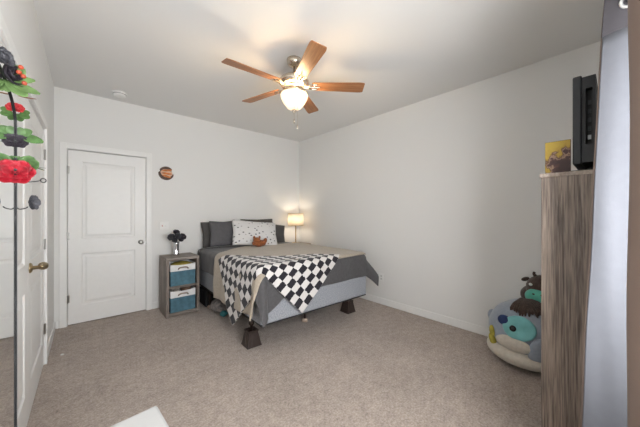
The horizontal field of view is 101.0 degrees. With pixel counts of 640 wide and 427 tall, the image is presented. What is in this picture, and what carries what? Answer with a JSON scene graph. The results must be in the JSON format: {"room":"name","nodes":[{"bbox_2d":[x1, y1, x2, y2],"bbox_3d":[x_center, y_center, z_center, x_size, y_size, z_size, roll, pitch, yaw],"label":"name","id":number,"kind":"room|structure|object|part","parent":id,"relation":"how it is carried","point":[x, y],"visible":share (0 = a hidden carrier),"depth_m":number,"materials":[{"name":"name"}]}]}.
{"room":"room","nodes":[
{"label":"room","id":0,"kind":"room"},
{"bbox_2d":[0,0,53,364],"bbox_3d":[-1.530,-0.064,1.236,0.120,2.740,4.560,0,0,-42],"label":"wall","id":1,"kind":"structure","parent":0,"point":[20,17],"depth_m":1.99,"materials":[{"name":"white paint"}]},
{"bbox_2d":[0,43,27,426],"bbox_3d":[-1.538,0.289,1.315,0.050,2.009,0.856,0,0,-42],"label":"door","id":2,"kind":"structure","parent":1,"relation":"in","point":[22,189],"depth_m":1.51,"materials":[{"name":"white paint"}]},
{"bbox_2d":[0,11,47,363],"bbox_3d":[-1.834,0.259,1.627,0.086,2.095,1.820,0,0,-42],"label":"trim","id":3,"kind":"structure","parent":1,"relation":"attached to","point":[5,35],"depth_m":2.28,"materials":[{"name":"white paint"}]},
{"bbox_2d":[28,100,48,418],"bbox_3d":[-2.085,0.289,1.979,0.118,2.009,0.856,0,0,-42],"label":"door","id":4,"kind":"structure","parent":1,"relation":"in","point":[36,241],"depth_m":1.87,"materials":[{"name":"white paint"}]},
{"bbox_3d":[-1.851,0.349,1.744,0.083,0.066,0.139,0,0,-42],"label":"lever handle","id":5,"kind":"part","parent":4,"relation":"part of","materials":[{"name":"gold metal"}]},
{"bbox_2d":[48,322,54,355],"bbox_3d":[-1.515,1.261,1.320,0.013,0.090,4.427,0,0,-42],"label":"baseboard","id":6,"kind":"structure","parent":1,"relation":"attached to","point":[53,327],"depth_m":2.62,"materials":[{"name":"white paint"}]},
{"bbox_2d":[54,87,298,321],"bbox_3d":[-1.794,-0.064,4.134,3.580,2.740,0.120,0,0,-42],"label":"wall","id":7,"kind":"structure","parent":0,"point":[222,173],"depth_m":3.90,"materials":[{"name":"white paint"}]},
{"bbox_2d":[59,142,151,327],"bbox_3d":[-2.651,0.245,3.326,0.897,2.122,0.086,0,0,-42],"label":"trim","id":8,"kind":"structure","parent":7,"relation":"attached to","point":[63,146],"depth_m":3.04,"materials":[{"name":"white paint"}]},
{"bbox_2d":[67,149,145,324],"bbox_3d":[-2.629,0.276,3.294,0.783,2.036,0.101,0,0,-42],"label":"door","id":9,"kind":"structure","parent":7,"relation":"in","point":[106,234],"depth_m":3.28,"materials":[{"name":"white paint"}]},
{"bbox_2d":[55,293,199,328],"bbox_3d":[-1.705,1.261,4.124,3.434,0.090,0.013,0,0,-42],"label":"baseboard","id":10,"kind":"structure","parent":7,"relation":"attached to","point":[155,305],"depth_m":3.61,"materials":[{"name":"white paint"}]},
{"bbox_2d":[159,221,168,229],"bbox_3d":[-2.180,0.171,3.695,0.116,0.116,0.021,0,0,-42],"label":"light switch","id":11,"kind":"object","parent":7,"relation":"attached to","point":[162,225],"visible":1,"depth_m":3.70,"materials":[{"name":"white paint"}]},
{"bbox_2d":[158,166,173,179],"bbox_3d":[-2.163,-0.565,3.710,0.189,0.190,0.022,0,0,-42],"label":"wall ornament","id":12,"kind":"object","parent":7,"relation":"attached to","point":[165,173],"visible":1,"depth_m":3.70,"materials":[{"name":"brown wood"}]},
{"bbox_2d":[27,297,540,426],"bbox_3d":[-0.233,1.356,2.471,3.700,0.100,4.680,0,0,-42],"label":"floor","id":13,"kind":"structure","parent":0,"point":[376,364],"depth_m":2.15,"materials":[{"name":"carpet"}]},
{"bbox_2d":[0,64,46,426],"bbox_3d":[-0.908,0.417,0.748,0.129,1.778,0.780,0,0,-42],"label":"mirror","id":14,"kind":"object","parent":13,"relation":"on","point":[8,117],"visible":0.98,"depth_m":0.93,"materials":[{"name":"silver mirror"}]},
{"bbox_3d":[-0.923,0.408,0.731,0.006,1.755,0.764,0,0,-42],"label":"glass","id":15,"kind":"part","parent":14,"relation":"part of","materials":[{"name":"white mirror"}]},
{"bbox_2d":[0,47,15,66],"bbox_3d":[-1.013,-0.504,0.847,0.043,0.056,0.056,0,0,-42],"label":"flower","id":16,"kind":"object","parent":14,"relation":"attached to","point":[6,57],"visible":1,"depth_m":0.85,"materials":[{"name":"grey plant"}]},
{"bbox_3d":[-0.919,0.415,0.734,0.005,1.773,0.775,0,0,-42],"label":"frame","id":17,"kind":"part","parent":14,"relation":"part of","materials":[{"name":"black metal"}]},
{"bbox_2d":[2,64,40,96],"bbox_3d":[-1.022,-0.451,0.899,0.052,0.107,0.085,0,0,24],"label":"flower","id":18,"kind":"object","parent":14,"relation":"attached to","point":[13,83],"visible":0.89,"depth_m":0.90,"materials":[{"name":"green plant"}]},
{"bbox_2d":[13,65,26,84],"bbox_3d":[-1.001,-0.459,0.873,0.049,0.064,0.021,0,0,-4],"label":"sprig","id":19,"kind":"object","parent":18,"relation":"attached to","point":[21,67],"visible":1,"depth_m":0.87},
{"bbox_2d":[14,103,29,121],"bbox_3d":[-1.164,-0.392,1.027,0.050,0.070,0.029,0,0,-42],"label":"flower","id":20,"kind":"object","parent":14,"relation":"attached to","point":[24,114],"visible":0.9,"depth_m":1.03,"materials":[{"name":"pink plant"}]},
{"bbox_2d":[14,156,38,183],"bbox_3d":[-1.165,-0.171,1.020,0.112,0.114,0.042,0,0,-42],"label":"flower","id":21,"kind":"object","parent":14,"relation":"attached to","point":[25,172],"visible":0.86,"depth_m":1.03,"materials":[{"name":"red plant"}]},
{"bbox_2d":[15,127,43,147],"bbox_3d":[-1.155,-0.295,1.037,0.099,0.083,0.026,0,0,-42],"label":"flower","id":22,"kind":"object","parent":14,"relation":"attached to","point":[22,133],"visible":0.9,"depth_m":1.04,"materials":[{"name":"green plant"}]},
{"bbox_2d":[28,195,40,209],"bbox_3d":[-1.139,-0.044,1.048,0.019,0.058,0.059,0,0,-13],"label":"flower","id":23,"kind":"object","parent":14,"relation":"attached to","point":[34,202],"visible":1,"depth_m":1.05,"materials":[{"name":"grey plant"}]},
{"bbox_2d":[110,406,168,426],"bbox_3d":[-0.503,1.000,0.627,0.600,0.612,0.360,0,0,44],"label":"side table","id":24,"kind":"object","parent":13,"relation":"on","point":[151,417],"visible":1,"depth_m":0.89,"materials":[{"name":"white laminate"}]},
{"bbox_2d":[159,252,198,318],"bbox_3d":[-1.887,0.933,3.542,0.390,0.745,0.400,0,0,-42],"label":"cube shelf","id":25,"kind":"object","parent":13,"relation":"on","point":[164,260],"visible":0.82,"depth_m":3.42,"materials":[{"name":"grey wood"}]},
{"bbox_3d":[-2.021,0.950,3.423,0.032,0.713,0.400,0,0,-42],"label":"panel","id":26,"kind":"part","parent":25,"relation":"part of","materials":[{"name":"grey wood"}]},
{"bbox_2d":[173,241,179,254],"bbox_3d":[-1.944,0.471,3.572,0.082,0.180,0.082,0,0,-42],"label":"vase","id":27,"kind":"object","parent":25,"relation":"on","point":[176,244],"visible":0.9,"depth_m":3.54,"materials":[{"name":"clear glass"}]},
{"bbox_2d":[167,234,174,240],"bbox_3d":[-1.953,0.368,3.502,0.067,0.207,0.126,0,0,33],"label":"flower","id":28,"kind":"object","parent":27,"relation":"in","point":[170,236],"visible":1,"depth_m":3.49,"materials":[{"name":"grey plant"}]},
{"bbox_2d":[175,233,181,238],"bbox_3d":[-1.911,0.363,3.519,0.099,0.217,0.077,0,0,22],"label":"flower","id":29,"kind":"object","parent":27,"relation":"in","point":[177,235],"visible":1,"depth_m":3.52,"materials":[{"name":"grey plant"}]},
{"bbox_2d":[169,260,194,286],"bbox_3d":[-1.846,0.783,3.495,0.294,0.272,0.306,0,0,-42],"label":"fabric bin","id":30,"kind":"object","parent":25,"relation":"on","point":[184,274],"visible":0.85,"depth_m":3.39,"materials":[{"name":"blue fabric"}]},
{"bbox_2d":[171,261,190,264],"bbox_3d":[-1.846,0.670,3.508,0.254,0.073,0.221,0,0,-42],"label":"folded cloth","id":31,"kind":"object","parent":30,"relation":"in","point":[178,262],"visible":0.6,"depth_m":3.46,"materials":[{"name":"yellow fabric"}]},
{"bbox_2d":[169,286,194,312],"bbox_3d":[-1.846,1.117,3.495,0.294,0.272,0.306,0,0,-42],"label":"fabric bin","id":32,"kind":"object","parent":25,"relation":"on","point":[180,300],"visible":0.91,"depth_m":3.39,"materials":[{"name":"blue fabric"}]},
{"bbox_2d":[169,288,179,291],"bbox_3d":[-1.890,1.001,3.442,0.125,0.094,0.187,0,0,-42],"label":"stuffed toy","id":33,"kind":"object","parent":32,"relation":"in","point":[175,289],"visible":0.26,"depth_m":3.39,"materials":[{"name":"white fabric"}]},
{"bbox_2d":[180,286,190,290],"bbox_3d":[-1.794,0.998,3.529,0.128,0.096,0.186,0,0,-42],"label":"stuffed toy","id":34,"kind":"object","parent":32,"relation":"in","point":[187,287],"visible":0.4,"depth_m":3.47,"materials":[{"name":"brown fabric"}]},
{"bbox_3d":[-1.887,1.270,3.542,0.326,0.032,0.400,0,0,-42],"label":"shelf","id":35,"kind":"part","parent":25,"relation":"part of","materials":[{"name":"grey wood"}]},
{"bbox_3d":[-1.887,0.933,3.542,0.326,0.026,0.400,0,0,-42],"label":"shelf","id":36,"kind":"part","parent":25,"relation":"part of","materials":[{"name":"grey wood"}]},
{"bbox_3d":[-1.754,0.950,3.661,0.032,0.713,0.400,0,0,-42],"label":"panel","id":37,"kind":"part","parent":25,"relation":"part of","materials":[{"name":"grey wood"}]},
{"bbox_2d":[200,286,215,306],"bbox_3d":[-1.500,1.188,3.933,0.480,0.235,0.290,0,0,-40],"label":"storage box","id":38,"kind":"object","parent":13,"relation":"on","point":[204,294],"visible":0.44,"depth_m":3.72,"materials":[{"name":"black fabric"}]},
{"bbox_2d":[209,299,226,312],"bbox_3d":[-1.326,1.229,3.525,0.257,0.161,0.362,0,0,-42],"label":"cloth bag","id":39,"kind":"object","parent":13,"relation":"on","point":[216,305],"visible":0.63,"depth_m":3.42,"materials":[{"name":"grey fabric"}]},
{"bbox_2d":[220,310,227,316],"bbox_3d":[-1.219,1.270,3.352,0.096,0.075,0.085,0,0,-42],"label":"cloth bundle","id":40,"kind":"object","parent":13,"relation":"on","point":[222,313],"visible":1,"depth_m":3.33,"materials":[{"name":"teal fabric"}]},
{"bbox_2d":[241,326,261,349],"bbox_3d":[-0.684,1.229,2.633,0.154,0.154,0.154,0,0,-40],"label":"bed riser","id":41,"kind":"object","parent":13,"relation":"on","point":[251,339],"visible":0.97,"depth_m":2.58,"materials":[{"name":"brown plastic"}]},
{"bbox_2d":[198,245,365,330],"bbox_3d":[-0.627,0.913,3.636,1.470,0.785,2.030,0,0,-40],"label":"bed","id":42,"kind":"object","parent":13,"relation":"on","point":[332,294],"visible":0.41,"depth_m":2.93,"materials":[{"name":"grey fabric"}]},
{"bbox_2d":[201,221,231,247],"bbox_3d":[-1.526,0.311,4.118,0.606,0.399,0.141,0,0,-42],"label":"pillow","id":43,"kind":"object","parent":42,"relation":"on","point":[205,226],"visible":0.22,"depth_m":3.95,"materials":[{"name":"grey fabric"}]},
{"bbox_3d":[-0.627,0.646,3.636,1.460,0.250,2.020,0,0,-40],"label":"mattress","id":44,"kind":"part","parent":42,"relation":"part of","materials":[{"name":"grey fabric"}]},
{"bbox_3d":[-0.684,1.108,2.633,0.056,0.116,0.055,0,0,-40],"label":"leg","id":45,"kind":"part","parent":42,"relation":"part of","materials":[{"name":"brown metal"}]},
{"bbox_2d":[240,219,272,222],"bbox_3d":[-1.064,0.296,4.531,0.602,0.403,0.127,0,0,-38],"label":"pillow","id":46,"kind":"object","parent":42,"relation":"on","point":[260,220],"visible":0.08,"depth_m":4.58,"materials":[{"name":"grey fabric"}]},
{"bbox_2d":[200,242,378,328],"bbox_3d":[-0.489,0.740,3.535,1.732,0.488,1.944,0,0,-42],"label":"quilt","id":47,"kind":"object","parent":42,"relation":"on","point":[268,297],"visible":0.22,"depth_m":3.06,"materials":[{"name":"grey fabric"}]},
{"bbox_2d":[209,221,232,246],"bbox_3d":[-1.375,0.308,4.039,0.612,0.392,0.169,0,0,-35],"label":"pillow","id":48,"kind":"object","parent":47,"relation":"on","point":[221,232],"visible":0.59,"depth_m":3.91,"materials":[{"name":"grey fabric"}]},
{"bbox_2d":[253,221,284,242],"bbox_3d":[-0.859,0.331,4.497,0.646,0.412,0.165,0,0,-37],"label":"pillow","id":49,"kind":"object","parent":47,"relation":"on","point":[280,237],"visible":0.26,"depth_m":4.57,"materials":[{"name":"grey fabric"}]},
{"bbox_2d":[213,242,365,320],"bbox_3d":[-0.499,0.739,3.401,1.618,0.526,1.617,0,0,-42],"label":"blanket","id":50,"kind":"object","parent":47,"relation":"on","point":[296,248],"visible":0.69,"depth_m":3.18,"materials":[{"name":"beige fabric"}]},
{"bbox_2d":[232,220,277,245],"bbox_3d":[-0.986,0.300,4.021,0.708,0.419,0.248,0,0,-27],"label":"pillow","id":51,"kind":"object","parent":50,"relation":"on","point":[243,231],"visible":0.86,"depth_m":3.95,"materials":[{"name":"white fabric"}]},
{"bbox_2d":[252,236,266,246],"bbox_3d":[-0.864,0.397,3.775,0.214,0.158,0.128,0,0,-12],"label":"plush toy","id":52,"kind":"object","parent":50,"relation":"on","point":[257,242],"visible":1,"depth_m":3.73,"materials":[{"name":"orange fabric"}]},
{"bbox_2d":[218,254,338,324],"bbox_3d":[-0.493,0.813,2.741,1.429,0.684,0.744,0,0,1],"label":"throw blanket","id":53,"kind":"object","parent":50,"relation":"on","point":[299,281],"visible":0.97,"depth_m":2.66,"materials":[{"name":"fabric"}]},
{"bbox_2d":[340,299,355,313],"bbox_3d":[0.371,1.229,3.523,0.154,0.154,0.154,0,0,-40],"label":"bed riser","id":54,"kind":"object","parent":13,"relation":"on","point":[347,307],"visible":0.83,"depth_m":3.47,"materials":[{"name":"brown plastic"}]},
{"bbox_2d":[487,298,540,372],"bbox_3d":[1.804,1.030,2.318,0.573,0.542,0.578,0,0,-42],"label":"plush toy","id":55,"kind":"object","parent":13,"relation":"on","point":[515,339],"visible":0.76,"depth_m":2.16,"materials":[{"name":"grey fabric"}]},
{"bbox_3d":[1.553,1.127,2.367,0.060,0.120,0.070,-20,-3,8],"label":"arm","id":56,"kind":"part","parent":55,"relation":"part of"},
{"bbox_2d":[510,272,540,317],"bbox_3d":[1.902,0.684,2.299,0.531,0.331,0.324,0,0,-42],"label":"plush toy","id":57,"kind":"object","parent":55,"relation":"on","point":[529,303],"visible":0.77,"depth_m":2.26,"materials":[{"name":"brown fabric"}]},
{"bbox_3d":[1.731,1.098,2.070,0.170,0.260,0.070,0,14,18],"label":"arm","id":58,"kind":"part","parent":55,"relation":"part of"},
{"bbox_2d":[540,169,592,426],"bbox_3d":[1.618,0.548,1.506,0.828,1.515,0.477,0,0,-42],"label":"cabinet","id":59,"kind":"object","parent":13,"relation":"on","point":[565,196],"visible":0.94,"depth_m":1.33,"materials":[{"name":"brown wood"}]},
{"bbox_2d":[545,139,570,173],"bbox_3d":[1.275,-0.298,1.416,0.021,0.178,0.102,0,0,-42],"label":"picture","id":60,"kind":"object","parent":59,"relation":"on","point":[557,153],"visible":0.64,"depth_m":1.41},
{"bbox_2d":[573,74,597,170],"bbox_3d":[1.621,-0.459,1.578,0.720,0.500,0.130,0,0,-42],"label":"television","id":61,"kind":"object","parent":59,"relation":"on","point":[585,89],"visible":0.66,"depth_m":1.36,"materials":[{"name":"plastic"}]},
{"bbox_3d":[-0.446,0.931,4.935,0.400,0.750,0.408,0,0,-42],"label":"nightstand","id":62,"kind":"object","parent":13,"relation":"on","visible":0},
{"bbox_2d":[288,213,303,242],"bbox_3d":[-0.455,0.277,4.952,0.295,0.557,0.295,0,0,-42],"label":"table lamp","id":63,"kind":"object","parent":62,"relation":"on","point":[294,219],"visible":0.89,"depth_m":4.83,"materials":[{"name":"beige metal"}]},
{"bbox_3d":[-0.455,0.111,4.952,0.292,0.220,0.292,0,0,-42],"label":"lamp shade","id":64,"kind":"part","parent":63,"relation":"part of","materials":[{"name":"fabric"}]},
{"bbox_2d":[33,0,603,141],"bbox_3d":[-0.233,-1.484,2.471,3.700,0.100,4.680,0,0,-42],"label":"ceiling","id":65,"kind":"structure","parent":0,"point":[166,55],"depth_m":2.29,"materials":[{"name":"white paint"}]},
{"bbox_2d":[112,90,126,97],"bbox_3d":[-2.383,-1.411,3.140,0.148,0.046,0.148,0,0,-42],"label":"smoke detector","id":66,"kind":"object","parent":65,"relation":"attached to","point":[120,94],"visible":1,"depth_m":3.10,"materials":[{"name":"white paint"}]},
{"bbox_2d":[221,40,364,129],"bbox_3d":[-0.275,-1.088,2.442,1.232,0.692,1.278,0,0,-42],"label":"ceiling fan","id":67,"kind":"object","parent":65,"relation":"hanging from","point":[294,96],"visible":1,"depth_m":2.38,"materials":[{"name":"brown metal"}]},
{"bbox_3d":[-0.558,-1.191,2.205,0.490,0.008,0.134,0,12,-39],"label":"blade","id":68,"kind":"part","parent":67,"relation":"part of","materials":[{"name":"brown wood"}]},
{"bbox_3d":[-0.585,-1.191,2.687,0.490,0.008,0.134,0,12,33],"label":"blade","id":69,"kind":"part","parent":67,"relation":"part of","materials":[{"name":"brown wood"}]},
{"bbox_3d":[-0.240,-1.037,2.465,0.256,0.150,0.256,0,0,-42],"label":"lamp shade","id":70,"kind":"part","parent":67,"relation":"part of","materials":[{"name":"beige glass"}]},
{"bbox_3d":[-0.092,-1.191,2.082,0.134,0.008,0.490,13,-5,-21],"label":"blade","id":71,"kind":"part","parent":67,"relation":"part of","materials":[{"name":"brown wood"}]},
{"bbox_3d":[-0.136,-1.191,2.861,0.134,0.008,0.490,-12,-3,14],"label":"blade","id":72,"kind":"part","parent":67,"relation":"part of","materials":[{"name":"brown wood"}]},
{"bbox_3d":[0.169,-1.191,2.487,0.490,0.008,0.134,0,-12,-3],"label":"blade","id":73,"kind":"part","parent":67,"relation":"part of","materials":[{"name":"brown wood"}]},
{"bbox_2d":[299,41,600,327],"bbox_3d":[1.104,-0.064,3.662,0.120,2.740,4.680,0,0,-42],"label":"wall","id":74,"kind":"structure","parent":0,"point":[440,194],"depth_m":3.08,"materials":[{"name":"white paint"}]},
{"bbox_2d":[379,273,383,281],"bbox_3d":[0.886,0.921,3.809,0.010,0.114,0.072,0,0,-42],"label":"wall outlet","id":75,"kind":"object","parent":74,"relation":"attached to","point":[381,276],"visible":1,"depth_m":3.80,"materials":[{"name":"white paint"}]},
{"bbox_2d":[360,294,489,336],"bbox_3d":[1.054,1.261,3.618,0.013,0.090,4.440,0,0,-42],"label":"baseboard","id":76,"kind":"structure","parent":74,"relation":"attached to","point":[464,325],"depth_m":3.25,"materials":[{"name":"white paint"}]},
{"bbox_3d":[1.284,-0.064,0.769,3.460,2.740,0.120,0,0,-42],"label":"wall","id":77,"kind":"structure","parent":0,"visible":0},
{"bbox_3d":[0.716,-0.774,0.480,1.876,0.038,0.204,0,0,-42],"label":"curtain rod","id":78,"kind":"object","parent":77,"relation":"attached to","visible":0},
{"bbox_2d":[580,0,629,426],"bbox_3d":[1.216,0.224,1.057,0.285,2.105,0.264,0,0,-42],"label":"curtain","id":79,"kind":"object","parent":78,"relation":"hanging from","point":[604,370],"visible":0.67,"depth_m":1.00,"materials":[{"name":"white fabric"}]},
{"bbox_3d":[1.216,0.224,1.059,0.282,2.105,0.263,0,0,-42],"label":"panel","id":80,"kind":"part","parent":79,"relation":"part of","materials":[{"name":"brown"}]},
{"bbox_2d":[626,0,639,426],"bbox_3d":[0.749,0.224,0.526,0.118,2.105,0.196,0,0,19],"label":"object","id":81,"kind":"object","parent":78,"relation":"hanging from","point":[633,247],"visible":1,"depth_m":0.60,"materials":[{"name":"brown paint"}]}
]}

